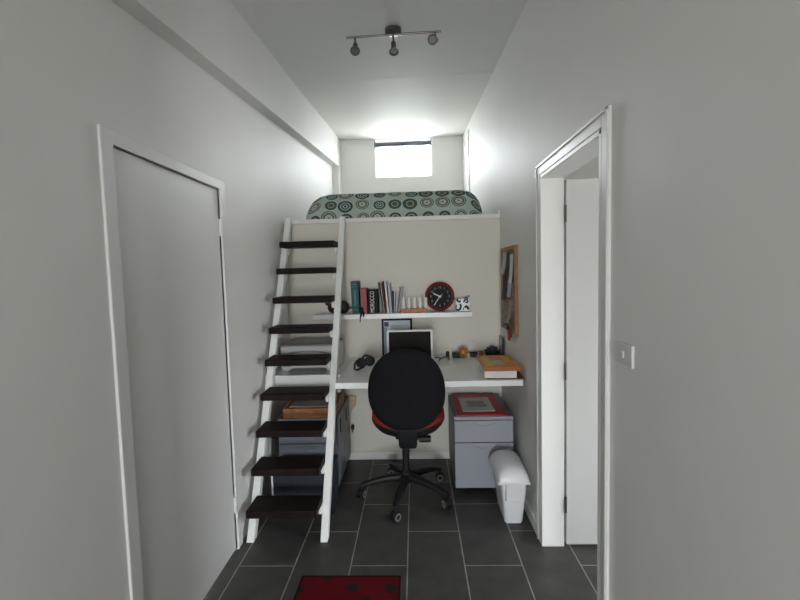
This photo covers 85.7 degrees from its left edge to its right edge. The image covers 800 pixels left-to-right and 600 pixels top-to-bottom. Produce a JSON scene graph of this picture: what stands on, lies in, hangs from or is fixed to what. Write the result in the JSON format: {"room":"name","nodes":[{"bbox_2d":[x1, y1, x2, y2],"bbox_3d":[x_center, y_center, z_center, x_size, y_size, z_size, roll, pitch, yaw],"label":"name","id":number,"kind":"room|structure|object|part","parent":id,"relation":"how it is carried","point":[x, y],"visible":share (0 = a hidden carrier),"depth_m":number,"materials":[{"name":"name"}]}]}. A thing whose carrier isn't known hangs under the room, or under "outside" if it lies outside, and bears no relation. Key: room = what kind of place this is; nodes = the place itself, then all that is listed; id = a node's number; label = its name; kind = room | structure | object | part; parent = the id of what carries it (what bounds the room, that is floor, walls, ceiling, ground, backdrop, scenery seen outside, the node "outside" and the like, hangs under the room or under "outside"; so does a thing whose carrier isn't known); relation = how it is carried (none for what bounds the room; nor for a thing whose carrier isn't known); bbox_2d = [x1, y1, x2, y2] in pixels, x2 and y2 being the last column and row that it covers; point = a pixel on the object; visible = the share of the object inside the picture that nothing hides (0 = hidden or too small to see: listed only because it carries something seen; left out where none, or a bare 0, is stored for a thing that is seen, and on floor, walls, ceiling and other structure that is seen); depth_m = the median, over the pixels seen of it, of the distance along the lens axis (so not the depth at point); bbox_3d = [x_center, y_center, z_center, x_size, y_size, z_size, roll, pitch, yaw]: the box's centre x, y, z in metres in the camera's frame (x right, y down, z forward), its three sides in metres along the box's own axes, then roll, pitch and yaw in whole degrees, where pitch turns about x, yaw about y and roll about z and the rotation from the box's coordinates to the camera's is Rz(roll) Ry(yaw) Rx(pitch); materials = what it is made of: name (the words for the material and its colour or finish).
{"room":"home office","nodes":[
{"label":"home office","id":0,"kind":"room"},
{"bbox_2d":[0,0,332,599],"bbox_3d":[-1.081,-0.183,0.701,0.100,3.450,10.550,-1,4,2],"label":"wall","id":1,"kind":"structure","parent":0,"point":[68,68],"depth_m":1.37,"materials":[{"name":"paint"}]},
{"bbox_2d":[97,124,242,599],"bbox_3d":[-0.991,0.417,1.986,0.060,2.080,0.954,-1,4,2],"label":"trim","id":2,"kind":"structure","parent":1,"relation":"attached to","point":[108,138],"depth_m":1.55,"materials":[{"name":"white paint"}]},
{"bbox_2d":[113,147,236,599],"bbox_3d":[-0.988,0.440,1.991,0.055,2.022,0.832,-1,4,2],"label":"door","id":3,"kind":"structure","parent":1,"relation":"in","point":[170,227],"depth_m":1.89,"materials":[{"name":"white paint"}]},
{"bbox_2d":[111,0,341,193],"bbox_3d":[-1.023,-1.141,0.635,0.105,1.534,10.550,-1,4,2],"label":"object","id":4,"kind":"structure","parent":1,"relation":"attached to","point":[212,34],"depth_m":2.45,"materials":[{"name":"paint"}]},
{"bbox_2d":[229,0,526,139],"bbox_3d":[-0.192,-1.372,0.592,1.940,1.107,10.750,-1,4,2],"label":"ceiling","id":5,"kind":"structure","parent":0,"point":[425,89],"depth_m":3.16,"materials":[{"name":"white paint"}]},
{"bbox_2d":[346,25,440,55],"bbox_3d":[-0.042,-1.666,2.753,0.610,0.192,0.114,-1,4,5],"label":"ceiling spotlight","id":6,"kind":"object","parent":5,"relation":"attached to","point":[392,31],"visible":0.95,"depth_m":2.74,"materials":[{"name":"silver metal"}]},
{"bbox_3d":[-0.286,-1.595,2.752,0.048,0.038,0.043,-1,4,2],"label":"bulb","id":7,"kind":"part","parent":6,"relation":"part of","materials":[{"name":"grey glass"}]},
{"bbox_3d":[0.204,-1.629,2.703,0.044,0.045,0.037,-1,4,2],"label":"bulb","id":8,"kind":"part","parent":6,"relation":"part of","materials":[{"name":"grey glass"}]},
{"bbox_2d":[306,190,481,219],"bbox_3d":[-0.027,-0.870,4.606,1.524,0.258,2.066,-1,4,2],"label":"bed","id":9,"kind":"object","parent":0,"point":[449,202],"visible":0.52,"depth_m":3.60,"materials":[{"name":"green fabric"}]},
{"bbox_2d":[203,459,596,599],"bbox_3d":[0.989,1.539,0.746,4.150,0.100,10.750,-1,4,2],"label":"floor","id":10,"kind":"structure","parent":0,"point":[467,550],"depth_m":2.41,"materials":[{"name":"grey tile"}]},
{"bbox_2d":[246,216,345,542],"bbox_3d":[-0.670,0.378,2.962,0.479,2.012,1.159,-1,4,2],"label":"ladder","id":11,"kind":"object","parent":10,"relation":"on","point":[267,506],"visible":1,"depth_m":2.75,"materials":[{"name":"white"}]},
{"bbox_2d":[271,455,338,513],"bbox_3d":[-0.628,1.234,2.889,0.399,0.312,0.221,-1,4,2],"label":"case","id":12,"kind":"object","parent":10,"relation":"on","point":[280,485],"visible":0.32,"depth_m":2.78,"materials":[{"name":"black metal"}]},
{"bbox_3d":[-0.627,1.092,2.879,0.389,0.027,0.221,-1,4,2],"label":"case lid","id":13,"kind":"part","parent":12,"relation":"part of","materials":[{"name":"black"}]},
{"bbox_2d":[277,396,350,486],"bbox_3d":[-0.632,1.086,3.299,0.422,0.555,0.546,-1,4,2],"label":"pedestal","id":14,"kind":"object","parent":10,"relation":"on","point":[287,445],"visible":0.36,"depth_m":3.04,"materials":[{"name":"grey metal"}]},
{"bbox_3d":[-0.650,0.931,3.032,0.409,0.151,0.020,-1,4,2],"label":"drawer","id":15,"kind":"part","parent":14,"relation":"part of","materials":[{"name":"grey metal"}]},
{"bbox_3d":[-0.644,1.172,3.048,0.409,0.319,0.020,-1,4,2],"label":"drawer","id":16,"kind":"part","parent":14,"relation":"part of","materials":[{"name":"grey metal"}]},
{"bbox_2d":[283,389,343,417],"bbox_3d":[-0.629,0.764,3.208,0.370,0.096,0.385,-1,4,2],"label":"wooden tray","id":17,"kind":"object","parent":14,"relation":"on","point":[288,412],"visible":0.48,"depth_m":3.02,"materials":[{"name":"brown wood"}]},
{"bbox_3d":[-0.806,0.769,3.215,0.016,0.096,0.353,-1,4,2],"label":"panel","id":18,"kind":"part","parent":17,"relation":"part of","materials":[{"name":"brown wood"}]},
{"bbox_3d":[-0.635,0.792,3.025,0.370,0.066,0.016,-1,4,2],"label":"panel","id":19,"kind":"part","parent":17,"relation":"part of","materials":[{"name":"brown wood"}]},
{"bbox_2d":[289,393,339,407],"bbox_3d":[-0.629,0.773,3.214,0.330,0.062,0.327,-1,4,2],"label":"paper stack","id":20,"kind":"object","parent":17,"relation":"in","point":[297,403],"visible":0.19,"depth_m":3.11,"materials":[{"name":"grey paper"}]},
{"bbox_3d":[-0.453,0.760,3.202,0.016,0.096,0.353,-1,4,2],"label":"panel","id":21,"kind":"part","parent":17,"relation":"part of","materials":[{"name":"brown wood"}]},
{"bbox_3d":[-0.432,1.063,3.168,0.006,0.496,0.248,-1,4,2],"label":"panel","id":22,"kind":"part","parent":14,"relation":"part of","materials":[{"name":"grey metal"}]},
{"bbox_3d":[-0.424,1.046,3.429,0.006,0.496,0.268,-1,4,2],"label":"panel","id":23,"kind":"part","parent":14,"relation":"part of","materials":[{"name":"grey metal"}]},
{"bbox_2d":[293,575,400,599],"bbox_3d":[-0.263,1.446,1.836,0.512,0.008,0.772,-1,4,2],"label":"door mat","id":24,"kind":"object","parent":10,"relation":"on","point":[364,587],"visible":1,"depth_m":2.13,"materials":[{"name":"red fabric"}]},
{"bbox_2d":[349,395,355,422],"bbox_3d":[-0.404,1.061,3.580,0.099,0.555,0.016,-1,4,2],"label":"wooden board","id":25,"kind":"object","parent":10,"relation":"on","point":[352,399],"visible":0.58,"depth_m":3.56,"materials":[{"name":"beige wood"}]},
{"bbox_2d":[356,349,452,521],"bbox_3d":[0.012,0.825,2.970,0.654,1.085,0.670,-1,4,2],"label":"office chair","id":26,"kind":"object","parent":10,"relation":"on","point":[406,387],"visible":1,"depth_m":2.68,"materials":[{"name":"black fabric"}]},
{"bbox_3d":[-0.131,1.251,2.997,0.295,0.087,0.060,-2,4,-4],"label":"leg","id":27,"kind":"part","parent":26,"relation":"part of","materials":[{"name":"black plastic"}]},
{"bbox_3d":[-0.018,1.236,3.175,0.060,0.087,0.295,-3,4,-21],"label":"leg","id":28,"kind":"part","parent":26,"relation":"part of","materials":[{"name":"black plastic"}]},
{"bbox_3d":[0.003,1.258,2.838,0.060,0.087,0.295,-1,4,14],"label":"leg","id":29,"kind":"part","parent":26,"relation":"part of","materials":[{"name":"black plastic"}]},
{"bbox_3d":[0.040,0.566,2.692,0.484,0.534,0.096,-1,4,2],"label":"backrest","id":30,"kind":"part","parent":26,"relation":"part of","materials":[{"name":"black fabric"}]},
{"bbox_3d":[0.058,0.814,3.010,0.500,0.132,0.470,-1,4,2],"label":"seat","id":31,"kind":"part","parent":26,"relation":"part of","materials":[{"name":"red fabric"}]},
{"bbox_3d":[0.152,0.916,2.846,0.104,0.042,0.048,-1,4,2],"label":"lever","id":32,"kind":"part","parent":26,"relation":"part of","materials":[{"name":"black plastic"}]},
{"bbox_3d":[0.183,1.234,3.121,0.295,0.087,0.060,-5,5,-39],"label":"leg","id":33,"kind":"part","parent":26,"relation":"part of","materials":[{"name":"black plastic"}]},
{"bbox_3d":[0.193,1.248,2.910,0.295,0.087,0.060,1,5,34],"label":"leg","id":34,"kind":"part","parent":26,"relation":"part of","materials":[{"name":"black plastic"}]},
{"bbox_2d":[448,394,512,489],"bbox_3d":[0.590,1.058,3.239,0.404,0.555,0.541,-1,4,2],"label":"pedestal","id":35,"kind":"object","parent":10,"relation":"on","point":[472,439],"visible":0.73,"depth_m":2.98,"materials":[{"name":"grey metal"}]},
{"bbox_2d":[451,394,505,415],"bbox_3d":[0.571,0.777,3.221,0.333,0.008,0.500,-1,4,2],"label":"folder","id":36,"kind":"object","parent":35,"relation":"on","point":[498,409],"visible":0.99,"depth_m":3.14,"materials":[{"name":"red"}]},
{"bbox_2d":[458,397,494,410],"bbox_3d":[0.563,0.772,3.201,0.227,0.003,0.320,-1,4,2],"label":"picture card","id":37,"kind":"object","parent":36,"relation":"on","point":[467,404],"visible":1,"depth_m":3.19,"materials":[{"name":"white paper"}]},
{"bbox_2d":[466,401,486,406],"bbox_3d":[0.567,0.771,3.204,0.150,0.001,0.155,-1,4,2],"label":"picture","id":38,"kind":"object","parent":37,"relation":"on","point":[468,403],"depth_m":3.20,"materials":[{"name":"grey paper"}]},
{"bbox_3d":[0.577,0.903,2.974,0.400,0.151,0.020,-1,4,2],"label":"drawer","id":39,"kind":"part","parent":35,"relation":"part of","materials":[{"name":"grey metal"}]},
{"bbox_3d":[0.583,1.143,2.990,0.400,0.319,0.020,-1,4,2],"label":"drawer","id":40,"kind":"part","parent":35,"relation":"part of","materials":[{"name":"grey metal"}]},
{"bbox_2d":[489,450,530,522],"bbox_3d":[0.694,1.178,2.750,0.194,0.374,0.325,-1,4,2],"label":"bin","id":41,"kind":"object","parent":10,"relation":"on","point":[511,476],"visible":1,"depth_m":2.63,"materials":[{"name":"white plastic"}]},
{"bbox_3d":[0.690,1.044,2.741,0.194,0.106,0.325,-1,4,2],"label":"bin lid","id":42,"kind":"part","parent":41,"relation":"part of","materials":[{"name":"white plastic"}]},
{"bbox_2d":[340,136,462,193],"bbox_3d":[-0.007,-1.481,5.918,1.940,1.700,0.100,-1,4,2],"label":"wall","id":43,"kind":"structure","parent":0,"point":[358,158],"depth_m":5.85,"materials":[{"name":"paint"}]},
{"bbox_2d":[374,138,430,147],"bbox_3d":[0.038,-2.104,5.791,0.763,0.088,0.068,-1,4,2],"label":"roller blind","id":44,"kind":"object","parent":43,"relation":"attached to","point":[428,142],"visible":1,"depth_m":5.77,"materials":[{"name":"grey metal"}]},
{"bbox_2d":[375,140,431,177],"bbox_3d":[0.051,-1.920,5.902,0.767,0.495,0.040,-1,4,2],"label":"window","id":45,"kind":"structure","parent":43,"relation":"attached to","point":[411,140],"depth_m":5.89,"materials":[{"name":"white"}]},
{"bbox_2d":[284,156,598,451],"bbox_3d":[1.050,-0.008,3.524,3.950,2.620,0.100,-1,4,2],"label":"wall","id":46,"kind":"structure","parent":0,"point":[463,254],"depth_m":3.51,"materials":[{"name":"white paint"}]},
{"bbox_2d":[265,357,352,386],"bbox_3d":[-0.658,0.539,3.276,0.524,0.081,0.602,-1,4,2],"label":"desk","id":47,"kind":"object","parent":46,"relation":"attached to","point":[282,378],"visible":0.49,"depth_m":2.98,"materials":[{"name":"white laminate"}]},
{"bbox_2d":[279,338,343,373],"bbox_3d":[-0.660,0.407,3.208,0.424,0.192,0.400,-1,4,2],"label":"printer","id":48,"kind":"object","parent":47,"relation":"on","point":[297,345],"visible":0.71,"depth_m":3.11,"materials":[{"name":"grey plastic"}]},
{"bbox_3d":[-0.661,0.422,3.111,0.400,0.115,0.016,-1,4,2],"label":"panel","id":49,"kind":"part","parent":48,"relation":"part of","materials":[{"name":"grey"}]},
{"bbox_2d":[288,368,326,373],"bbox_3d":[-0.656,0.502,3.064,0.270,0.016,0.100,-1,4,2],"label":"tray","id":50,"kind":"object","parent":48,"relation":"on","point":[291,370],"depth_m":3.04,"materials":[{"name":"grey plastic"}]},
{"bbox_3d":[-0.658,0.315,3.257,0.410,0.016,0.290,-1,4,2],"label":"lid","id":51,"kind":"part","parent":48,"relation":"part of","materials":[{"name":"grey plastic"}]},
{"bbox_2d":[283,210,499,224],"bbox_3d":[-0.072,-0.667,3.512,1.740,0.065,0.112,-1,4,2],"label":"trim","id":52,"kind":"structure","parent":46,"relation":"attached to","point":[497,215],"depth_m":3.46,"materials":[{"name":"white wood"}]},
{"bbox_2d":[313,310,471,319],"bbox_3d":[-0.058,0.118,3.434,1.237,0.038,0.190,-1,4,2],"label":"floating shelf","id":53,"kind":"object","parent":46,"relation":"attached to","point":[433,313],"visible":0.89,"depth_m":3.34,"materials":[{"name":"white laminate"}]},
{"bbox_2d":[325,300,351,313],"bbox_3d":[-0.487,0.053,3.439,0.216,0.108,0.075,-1,4,2],"label":"carved ornament","id":54,"kind":"object","parent":53,"relation":"on","point":[345,307],"visible":0.6,"depth_m":3.42,"materials":[{"name":"black wood"}]},
{"bbox_2d":[350,281,360,313],"bbox_3d":[-0.348,-0.023,3.439,0.065,0.256,0.152,-1,4,2],"label":"book","id":55,"kind":"object","parent":53,"relation":"on","point":[355,285],"visible":0.88,"depth_m":3.37,"materials":[{"name":"teal paper"}]},
{"bbox_2d":[351,284,358,309],"bbox_3d":[-0.351,-0.023,3.364,0.057,0.207,0.002,-1,4,2],"label":"print","id":56,"kind":"object","parent":55,"relation":"attached to","point":[354,287],"depth_m":3.36,"materials":[{"name":"teal"}]},
{"bbox_2d":[359,307,363,321],"bbox_3d":[-0.298,0.113,3.353,0.048,0.118,0.049,-1,4,2],"label":"tassel","id":57,"kind":"object","parent":53,"relation":"hanging from","point":[361,311],"visible":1,"depth_m":3.34,"materials":[{"name":"black fabric"}]},
{"bbox_2d":[360,288,367,313],"bbox_3d":[-0.281,0.004,3.434,0.050,0.200,0.140,-1,4,2],"label":"book","id":58,"kind":"object","parent":53,"relation":"on","point":[363,291],"visible":0.73,"depth_m":3.37,"materials":[{"name":"red paper"}]},
{"bbox_2d":[368,289,379,313],"bbox_3d":[-0.208,0.006,3.431,0.078,0.192,0.141,-1,4,2],"label":"book","id":59,"kind":"object","parent":53,"relation":"on","point":[373,294],"visible":1,"depth_m":3.36,"materials":[{"name":"black paper"}]},
{"bbox_2d":[377,282,383,312],"bbox_3d":[-0.152,-0.021,3.432,0.040,0.244,0.130,-1,4,2],"label":"magazine","id":60,"kind":"object","parent":53,"relation":"on","point":[378,283],"visible":0.93,"depth_m":3.37,"materials":[{"name":"white paper"}]},
{"bbox_2d":[380,283,384,312],"bbox_3d":[-0.134,-0.017,3.432,0.031,0.234,0.130,-1,4,2],"label":"magazine","id":61,"kind":"object","parent":53,"relation":"on","point":[381,286],"visible":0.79,"depth_m":3.37,"materials":[{"name":"white paper"}]},
{"bbox_2d":[382,281,386,312],"bbox_3d":[-0.120,-0.026,3.435,0.030,0.252,0.130,-1,4,2],"label":"magazine","id":62,"kind":"object","parent":53,"relation":"on","point":[383,285],"visible":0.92,"depth_m":3.38,"materials":[{"name":"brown paper"}]},
{"bbox_2d":[384,281,389,312],"bbox_3d":[-0.102,-0.026,3.434,0.032,0.250,0.130,-1,4,2],"label":"magazine","id":63,"kind":"object","parent":53,"relation":"on","point":[385,282],"visible":0.99,"depth_m":3.37,"materials":[{"name":"white paper"}]},
{"bbox_2d":[388,283,392,312],"bbox_3d":[-0.077,-0.019,3.434,0.031,0.236,0.130,-1,4,2],"label":"magazine","id":64,"kind":"object","parent":53,"relation":"on","point":[389,284],"visible":0.97,"depth_m":3.37,"materials":[{"name":"white paper"}]},
{"bbox_2d":[392,291,393,312],"bbox_3d":[-0.054,0.013,3.431,0.009,0.170,0.130,-1,4,2],"label":"magazine","id":65,"kind":"object","parent":53,"relation":"on","point":[392,291],"visible":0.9,"depth_m":3.38,"materials":[{"name":"white paper"}]},
{"bbox_2d":[395,287,400,312],"bbox_3d":[-0.015,-0.003,3.435,0.043,0.199,0.130,-1,4,2],"label":"magazine","id":66,"kind":"object","parent":53,"relation":"on","point":[399,287],"visible":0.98,"depth_m":3.37,"materials":[{"name":"white paper"}]},
{"bbox_2d":[397,286,403,312],"bbox_3d":[0.004,-0.005,3.434,0.050,0.203,0.130,-1,4,2],"label":"magazine","id":67,"kind":"object","parent":53,"relation":"on","point":[403,286],"visible":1,"depth_m":3.37,"materials":[{"name":"white paper"}]},
{"bbox_2d":[401,297,427,312],"bbox_3d":[0.111,0.037,3.350,0.208,0.124,0.025,-1,4,2],"label":"rack","id":68,"kind":"object","parent":53,"relation":"on","point":[409,309],"visible":1,"depth_m":3.34,"materials":[{"name":"white"}]},
{"bbox_2d":[425,282,453,310],"bbox_3d":[0.317,-0.030,3.447,0.234,0.234,0.060,-1,4,2],"label":"clock","id":69,"kind":"object","parent":53,"relation":"on","point":[440,295],"visible":0.99,"depth_m":3.42,"materials":[{"name":"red plastic"}]},
{"bbox_2d":[455,295,469,310],"bbox_3d":[0.493,0.024,3.404,0.116,0.124,0.090,-1,4,2],"label":"patterned box","id":70,"kind":"object","parent":53,"relation":"on","point":[461,304],"visible":1,"depth_m":3.37,"materials":[{"name":"white cardboard"}]},
{"bbox_2d":[349,451,449,459],"bbox_3d":[-0.022,1.296,3.600,1.740,0.065,0.013,-1,4,2],"label":"baseboard","id":71,"kind":"structure","parent":46,"relation":"attached to","point":[375,454],"depth_m":3.59,"materials":[{"name":"white"}]},
{"bbox_2d":[335,355,522,391],"bbox_3d":[0.193,0.536,3.133,1.184,0.100,0.830,-1,4,2],"label":"desk","id":72,"kind":"object","parent":46,"relation":"attached to","point":[462,372],"visible":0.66,"depth_m":2.85,"materials":[{"name":"white laminate"}]},
{"bbox_2d":[354,354,374,370],"bbox_3d":[-0.269,0.449,3.132,0.202,0.091,0.096,-5,5,-41],"label":"headphones","id":73,"kind":"object","parent":72,"relation":"on","point":[369,360],"visible":1,"depth_m":3.12,"materials":[{"name":"black plastic"}]},
{"bbox_2d":[356,358,365,367],"bbox_3d":[-0.280,0.456,3.127,0.076,0.076,0.038,0,-14,22],"label":"ear cup","id":74,"kind":"object","parent":73,"relation":"on","point":[361,362],"depth_m":3.11,"materials":[{"name":"black plastic"}]},
{"bbox_2d":[365,356,374,365],"bbox_3d":[-0.222,0.449,3.175,0.076,0.076,0.038,-3,-14,-23],"label":"ear cup","id":75,"kind":"object","parent":73,"relation":"on","point":[370,360],"depth_m":3.16,"materials":[{"name":"black plastic"}]},
{"bbox_2d":[382,318,411,355],"bbox_3d":[-0.023,0.309,3.497,0.247,0.318,0.051,-1,4,2],"label":"framed print","id":76,"kind":"object","parent":72,"relation":"on","point":[401,323],"visible":0.43,"depth_m":3.50,"materials":[{"name":"black"}]},
{"bbox_2d":[387,329,432,357],"bbox_3d":[0.068,0.361,2.978,0.332,0.274,0.296,-1,4,2],"label":"monitor","id":77,"kind":"object","parent":72,"relation":"on","point":[421,340],"visible":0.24,"depth_m":3.09,"materials":[{"name":"white"}]},
{"bbox_2d":[435,361,450,365],"bbox_3d":[0.310,0.475,3.229,0.110,0.002,0.160,-2,4,-10],"label":"note","id":78,"kind":"object","parent":72,"relation":"on","point":[440,363],"visible":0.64,"depth_m":3.22,"materials":[{"name":"white paper"}]},
{"bbox_2d":[452,352,459,357],"bbox_3d":[0.447,0.438,3.433,0.060,0.042,0.062,-1,4,2],"label":"camera","id":79,"kind":"object","parent":72,"relation":"on","point":[454,354],"visible":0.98,"depth_m":3.41,"materials":[{"name":"black plastic"}]},
{"bbox_2d":[458,347,468,357],"bbox_3d":[0.501,0.412,3.426,0.094,0.093,0.048,-1,4,2],"label":"paper flower","id":80,"kind":"object","parent":72,"relation":"on","point":[463,351],"visible":1,"depth_m":3.42,"materials":[{"name":"orange paper"}]},
{"bbox_2d":[470,353,477,356],"bbox_3d":[0.592,0.439,3.461,0.055,0.030,0.045,-1,4,2],"label":"tin","id":81,"kind":"object","parent":72,"relation":"on","point":[471,354],"visible":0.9,"depth_m":3.44,"materials":[{"name":"black metal"}]},
{"bbox_2d":[484,346,499,354],"bbox_3d":[0.731,0.407,3.432,0.110,0.089,0.100,-1,4,2],"label":"basket","id":82,"kind":"object","parent":72,"relation":"on","point":[492,350],"visible":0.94,"depth_m":3.40,"materials":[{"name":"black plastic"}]},
{"bbox_2d":[499,335,503,354],"bbox_3d":[0.799,0.366,3.407,0.019,0.170,0.119,-1,4,2],"label":"holder","id":83,"kind":"object","parent":72,"relation":"on","point":[501,340],"visible":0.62,"depth_m":3.38,"materials":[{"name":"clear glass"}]},
{"bbox_2d":[487,371,524,378],"bbox_3d":[0.682,0.486,2.897,0.248,0.005,0.368,-1,4,2],"label":"folder","id":84,"kind":"object","parent":72,"relation":"on","point":[519,375],"visible":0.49,"depth_m":2.73,"materials":[{"name":"brown"}]},
{"bbox_2d":[479,363,516,377],"bbox_3d":[0.651,0.460,2.895,0.206,0.046,0.333,-1,4,5],"label":"book","id":85,"kind":"object","parent":84,"relation":"on","point":[487,374],"visible":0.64,"depth_m":2.73,"materials":[{"name":"white paper"}]},
{"bbox_2d":[477,355,521,370],"bbox_3d":[0.658,0.424,2.916,0.241,0.023,0.410,-1,4,2],"label":"book","id":86,"kind":"object","parent":85,"relation":"on","point":[488,362],"visible":1,"depth_m":2.84,"materials":[{"name":"orange paper"}]},
{"bbox_2d":[463,0,799,599],"bbox_3d":[0.757,-0.252,0.635,0.100,3.500,10.550,-1,4,2],"label":"wall","id":87,"kind":"structure","parent":0,"point":[703,95],"depth_m":1.11,"materials":[{"name":"paint"}]},
{"bbox_2d":[463,140,467,190],"bbox_3d":[0.848,-1.419,5.513,0.006,1.164,0.508,-1,4,2],"label":"window","id":88,"kind":"structure","parent":87,"relation":"in","point":[465,148],"depth_m":5.48,"materials":[{"name":"white paint"}]},
{"bbox_2d":[462,129,469,191],"bbox_3d":[0.845,-1.446,5.511,0.012,1.240,0.640,-1,4,2],"label":"trim","id":89,"kind":"structure","parent":87,"relation":"attached to","point":[467,133],"depth_m":5.22,"materials":[{"name":"white"}]},
{"bbox_2d":[501,245,518,334],"bbox_3d":[0.786,-0.080,3.112,0.024,0.606,0.460,-1,4,2],"label":"board","id":90,"kind":"object","parent":87,"relation":"attached to","point":[514,323],"visible":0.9,"depth_m":2.92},
{"bbox_2d":[500,252,505,273],"bbox_3d":[0.774,-0.276,3.236,0.022,0.166,0.122,-1,4,2],"label":"photo","id":91,"kind":"object","parent":90,"relation":"attached to","point":[504,253],"visible":1,"depth_m":3.23,"materials":[{"name":"grey paper"}]},
{"bbox_2d":[501,275,506,299],"bbox_3d":[0.781,-0.095,3.232,0.018,0.185,0.152,-1,4,2],"label":"photo","id":92,"kind":"object","parent":90,"relation":"attached to","point":[504,290],"visible":0.89,"depth_m":3.23,"materials":[{"name":"grey paper"}]},
{"bbox_2d":[501,300,507,324],"bbox_3d":[0.783,0.093,3.240,0.022,0.180,0.162,-1,4,2],"label":"photo","id":93,"kind":"object","parent":90,"relation":"attached to","point":[505,303],"visible":0.93,"depth_m":3.24},
{"bbox_2d":[504,252,509,278],"bbox_3d":[0.773,-0.250,3.119,0.018,0.190,0.105,-1,4,2],"label":"photo","id":94,"kind":"object","parent":90,"relation":"attached to","point":[507,253],"visible":1,"depth_m":3.12,"materials":[{"name":"grey paper"}]},
{"bbox_2d":[506,300,511,323],"bbox_3d":[0.778,0.085,3.086,0.022,0.165,0.105,-1,4,2],"label":"card","id":95,"kind":"object","parent":90,"relation":"attached to","point":[509,301],"visible":0.94,"depth_m":3.09,"materials":[{"name":"beige paper"}]},
{"bbox_2d":[507,281,510,296],"bbox_3d":[0.778,-0.080,3.082,0.013,0.115,0.110,-1,4,2],"label":"leaflet","id":96,"kind":"object","parent":90,"relation":"attached to","point":[509,284],"visible":0.89,"depth_m":3.08,"materials":[{"name":"grey paper"}]},
{"bbox_2d":[507,322,511,340],"bbox_3d":[0.771,0.216,3.036,0.024,0.148,0.138,-1,4,2],"label":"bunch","id":97,"kind":"object","parent":90,"relation":"hanging from","point":[509,334],"visible":1,"depth_m":3.03,"materials":[{"name":"red fabric"}]},
{"bbox_2d":[508,254,512,282],"bbox_3d":[0.773,-0.218,3.010,0.013,0.200,0.095,-1,4,2],"label":"note","id":98,"kind":"object","parent":90,"relation":"attached to","point":[511,255],"visible":1,"depth_m":3.00,"materials":[{"name":"white paper"}]},
{"bbox_2d":[510,286,513,318],"bbox_3d":[0.774,0.015,2.973,0.018,0.220,0.080,-1,4,2],"label":"photo","id":99,"kind":"object","parent":90,"relation":"attached to","point":[512,303],"visible":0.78,"depth_m":2.98},
{"bbox_2d":[524,496,536,534],"bbox_3d":[0.822,1.306,3.030,0.014,0.075,1.069,-1,4,2],"label":"baseboard","id":100,"kind":"structure","parent":87,"relation":"attached to","point":[530,514],"depth_m":2.65,"materials":[{"name":"white wood"}]},
{"bbox_2d":[535,105,611,599],"bbox_3d":[0.816,0.353,1.986,0.130,2.113,0.886,-1,4,2],"label":"trim","id":101,"kind":"structure","parent":87,"relation":"attached to","point":[593,139],"depth_m":2.30,"materials":[{"name":"white wood"}]},
{"bbox_2d":[564,178,598,543],"bbox_3d":[1.281,0.355,2.348,0.771,2.013,0.047,-1,4,2],"label":"door","id":102,"kind":"structure","parent":87,"relation":"in","point":[581,196],"depth_m":2.34,"materials":[{"name":"white paint"}]},
{"bbox_2d":[615,341,633,368],"bbox_3d":[0.738,0.179,1.422,0.014,0.074,0.114,-1,4,2],"label":"light switch","id":103,"kind":"object","parent":87,"relation":"attached to","point":[624,353],"visible":1,"depth_m":1.41,"materials":[{"name":"white plastic"}]}
]}

